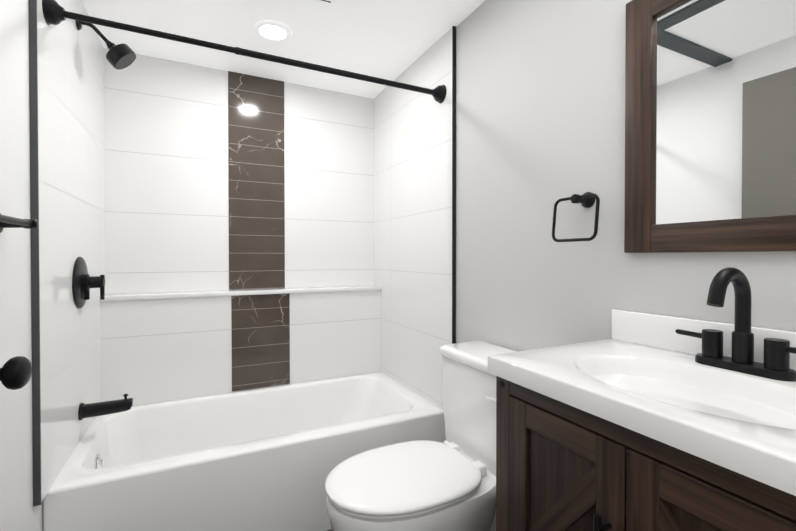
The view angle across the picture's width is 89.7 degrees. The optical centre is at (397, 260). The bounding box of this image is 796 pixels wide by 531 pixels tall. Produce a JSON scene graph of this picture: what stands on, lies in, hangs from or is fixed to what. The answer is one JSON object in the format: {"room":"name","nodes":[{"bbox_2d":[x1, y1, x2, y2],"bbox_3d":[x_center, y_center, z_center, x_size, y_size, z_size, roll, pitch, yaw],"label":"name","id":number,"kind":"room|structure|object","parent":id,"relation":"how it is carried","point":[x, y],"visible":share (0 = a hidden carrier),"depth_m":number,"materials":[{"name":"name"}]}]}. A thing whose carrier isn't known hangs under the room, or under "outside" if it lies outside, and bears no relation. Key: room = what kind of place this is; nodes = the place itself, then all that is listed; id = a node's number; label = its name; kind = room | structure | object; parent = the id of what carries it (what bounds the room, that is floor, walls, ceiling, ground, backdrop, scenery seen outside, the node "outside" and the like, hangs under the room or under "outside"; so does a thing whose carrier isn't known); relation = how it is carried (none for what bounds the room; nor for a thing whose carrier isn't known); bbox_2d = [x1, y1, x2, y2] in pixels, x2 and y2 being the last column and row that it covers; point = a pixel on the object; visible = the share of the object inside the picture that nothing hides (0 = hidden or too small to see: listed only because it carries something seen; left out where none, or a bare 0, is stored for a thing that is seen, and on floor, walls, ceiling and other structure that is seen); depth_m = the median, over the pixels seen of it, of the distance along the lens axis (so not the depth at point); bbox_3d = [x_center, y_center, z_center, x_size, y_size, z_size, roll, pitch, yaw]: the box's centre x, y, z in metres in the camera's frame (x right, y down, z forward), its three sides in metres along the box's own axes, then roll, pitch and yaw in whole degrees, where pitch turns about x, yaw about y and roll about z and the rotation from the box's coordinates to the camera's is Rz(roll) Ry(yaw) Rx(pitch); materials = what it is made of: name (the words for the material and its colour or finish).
{"room":"bathroom","nodes":[
{"label":"bathroom","id":0,"kind":"room"},
{"bbox_2d":[0,356,31,389],"bbox_3d":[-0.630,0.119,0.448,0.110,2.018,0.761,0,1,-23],"label":"door knob","id":1,"kind":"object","parent":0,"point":[15,372],"depth_m":0.74,"materials":[{"name":"black metal"}]},
{"bbox_2d":[0,0,42,530],"bbox_3d":[-0.883,0.033,0.655,0.100,2.210,3.250,0,1,-26],"label":"wall","id":2,"kind":"structure","parent":0,"point":[19,511],"depth_m":1.09,"materials":[{"name":"white paint"}]},
{"bbox_2d":[0,214,38,232],"bbox_3d":[-0.909,-0.093,0.908,0.078,0.048,0.278,0,1,-26],"label":"towel bar","id":3,"kind":"object","parent":2,"relation":"attached to","point":[9,222],"visible":1,"depth_m":0.99,"materials":[{"name":"black metal"}]},
{"bbox_2d":[28,0,41,505],"bbox_3d":[-1.086,-0.171,1.196,0.018,1.814,0.006,0,1,-26],"label":"trim","id":4,"kind":"structure","parent":2,"relation":"attached to","point":[35,273],"depth_m":1.20,"materials":[{"name":"black metal"}]},
{"bbox_2d":[37,0,104,500],"bbox_3d":[-1.298,-0.175,1.622,0.015,1.814,0.945,0,1,-26],"label":"wall tile","id":5,"kind":"structure","parent":2,"relation":"attached to","point":[71,141],"depth_m":1.48,"materials":[{"name":"white tile"}]},
{"bbox_2d":[72,257,104,308],"bbox_3d":[-1.246,0.088,1.631,0.082,0.208,0.208,0,1,-26],"label":"shower valve","id":6,"kind":"object","parent":5,"relation":"attached to","point":[83,281],"visible":1,"depth_m":1.60,"materials":[{"name":"black metal"}]},
{"bbox_2d":[75,20,135,69],"bbox_3d":[-1.195,-0.893,1.646,0.197,0.188,0.104,0,1,-26],"label":"shower head","id":7,"kind":"object","parent":5,"relation":"attached to","point":[120,56],"visible":0.94,"depth_m":1.63},
{"bbox_2d":[78,394,132,419],"bbox_3d":[-1.204,0.603,1.656,0.176,0.082,0.068,0,1,-26],"label":"tub spout","id":8,"kind":"object","parent":5,"relation":"attached to","point":[89,410],"visible":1,"depth_m":1.64,"materials":[{"name":"black metal"}]},
{"bbox_2d":[104,48,373,293],"bbox_3d":[-0.855,0.015,2.425,1.520,2.210,0.100,0,1,-26],"label":"wall","id":9,"kind":"structure","parent":0,"point":[166,173],"depth_m":2.25,"materials":[{"name":"white tile"}]},
{"bbox_2d":[228,71,284,289],"bbox_3d":[-0.834,-0.461,2.373,0.315,1.258,0.003,0,1,-26],"label":"wall tile strip","id":10,"kind":"object","parent":9,"relation":"attached to","point":[256,182],"visible":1,"depth_m":2.37,"materials":[{"name":"tile"}]},
{"bbox_2d":[100,290,380,405],"bbox_3d":[-0.806,0.656,2.333,1.520,0.930,0.120,0,1,-26],"label":"wall","id":11,"kind":"structure","parent":0,"point":[160,350],"depth_m":2.15,"materials":[{"name":"white tile"}]},
{"bbox_2d":[100,285,381,300],"bbox_3d":[-0.803,0.180,2.322,1.490,0.022,0.134,0,1,-26],"label":"wall ledge","id":12,"kind":"object","parent":11,"relation":"on","point":[137,296],"visible":0.94,"depth_m":2.21,"materials":[{"name":"white tile"}]},
{"bbox_2d":[231,293,289,390],"bbox_3d":[-0.776,0.457,2.277,0.315,0.530,0.003,0,1,-26],"label":"wall tile strip","id":13,"kind":"object","parent":11,"relation":"attached to","point":[260,341],"visible":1,"depth_m":2.27,"materials":[{"name":"tile"}]},
{"bbox_2d":[82,0,484,98],"bbox_3d":[-0.157,-1.126,1.002,1.720,0.100,3.250,0,1,-26],"label":"ceiling","id":14,"kind":"structure","parent":0,"point":[392,40],"depth_m":1.90,"materials":[{"name":"white paint"}]},
{"bbox_2d":[254,20,291,41],"bbox_3d":[-0.589,-1.079,1.888,0.170,0.009,0.170,0,1,-26],"label":"recessed light","id":15,"kind":"object","parent":14,"relation":"in","point":[274,31],"visible":1,"depth_m":1.88,"materials":[{"name":"white plastic"}]},
{"bbox_2d":[313,0,336,5],"bbox_3d":[-0.320,-1.077,1.546,0.220,0.008,0.220,0,1,-26],"label":"ceiling vent","id":16,"kind":"object","parent":14,"relation":"in","point":[331,2],"visible":1,"depth_m":1.66,"materials":[{"name":"white"}]},
{"bbox_2d":[456,0,795,351],"bbox_3d":[0.569,0.025,1.372,0.100,2.210,3.250,0,1,-26],"label":"wall","id":17,"kind":"structure","parent":0,"point":[540,108],"depth_m":1.35,"materials":[{"name":"grey paint"}]},
{"bbox_2d":[374,28,451,409],"bbox_3d":[0.051,-0.182,2.288,0.015,1.814,0.945,0,1,-26],"label":"wall tile","id":18,"kind":"structure","parent":17,"relation":"attached to","point":[413,204],"depth_m":2.17,"materials":[{"name":"white tile"}]},
{"bbox_2d":[42,0,446,103],"bbox_3d":[-0.456,-0.804,1.610,1.519,0.098,0.098,0,1,-26],"label":"shower curtain rod","id":19,"kind":"object","parent":18,"relation":"attached to","point":[55,12],"visible":1,"depth_m":1.51,"materials":[{"name":"black metal"}]},
{"bbox_2d":[452,26,455,343],"bbox_3d":[0.261,-0.177,1.861,0.018,1.814,0.006,0,1,-26],"label":"trim","id":20,"kind":"structure","parent":17,"relation":"attached to","point":[453,184],"depth_m":1.86,"materials":[{"name":"black metal"}]},
{"bbox_2d":[552,192,599,241],"bbox_3d":[0.551,-0.134,1.211,0.072,0.153,0.162,0,1,-26],"label":"towel ring","id":21,"kind":"object","parent":17,"relation":"attached to","point":[586,200],"visible":1,"depth_m":1.20,"materials":[{"name":"black metal"}]},
{"bbox_2d":[624,0,795,252],"bbox_3d":[0.775,-0.359,0.812,0.021,0.681,0.650,0,1,-26],"label":"mirror","id":22,"kind":"object","parent":17,"relation":"attached to","point":[710,125],"visible":0.98,"depth_m":0.92,"materials":[{"name":"brown wood"}]},
{"bbox_3d":[-0.157,1.184,1.025,1.720,0.100,3.250,0,1,-26],"label":"floor","id":23,"kind":"structure","parent":0,"visible":0},
{"bbox_2d":[43,371,445,530],"bbox_3d":[-0.610,0.925,1.940,1.516,0.400,0.760,0,1,-26],"label":"bathtub","id":24,"kind":"object","parent":23,"relation":"on","point":[266,459],"visible":0.81,"depth_m":1.65,"materials":[{"name":"white ceramic"}]},
{"bbox_2d":[325,341,516,530],"bbox_3d":[0.122,0.733,1.320,0.729,0.796,0.460,0,1,-26],"label":"toilet","id":25,"kind":"object","parent":23,"relation":"on","point":[448,483],"visible":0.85,"depth_m":1.25,"materials":[{"name":"white ceramic"}]},
{"bbox_2d":[488,267,795,530],"bbox_3d":[0.557,0.575,0.747,0.477,1.123,0.664,0,1,-26],"label":"bathroom vanity","id":26,"kind":"object","parent":23,"relation":"on","point":[640,421],"visible":1,"depth_m":0.75,"materials":[{"name":"brown wood"}]},
{"bbox_2d":[675,267,795,381],"bbox_3d":[0.667,0.119,0.801,0.146,0.211,0.256,0,1,-26],"label":"faucet","id":27,"kind":"object","parent":26,"relation":"on","point":[741,366],"depth_m":0.81,"materials":[{"name":"black metal"}]}
]}

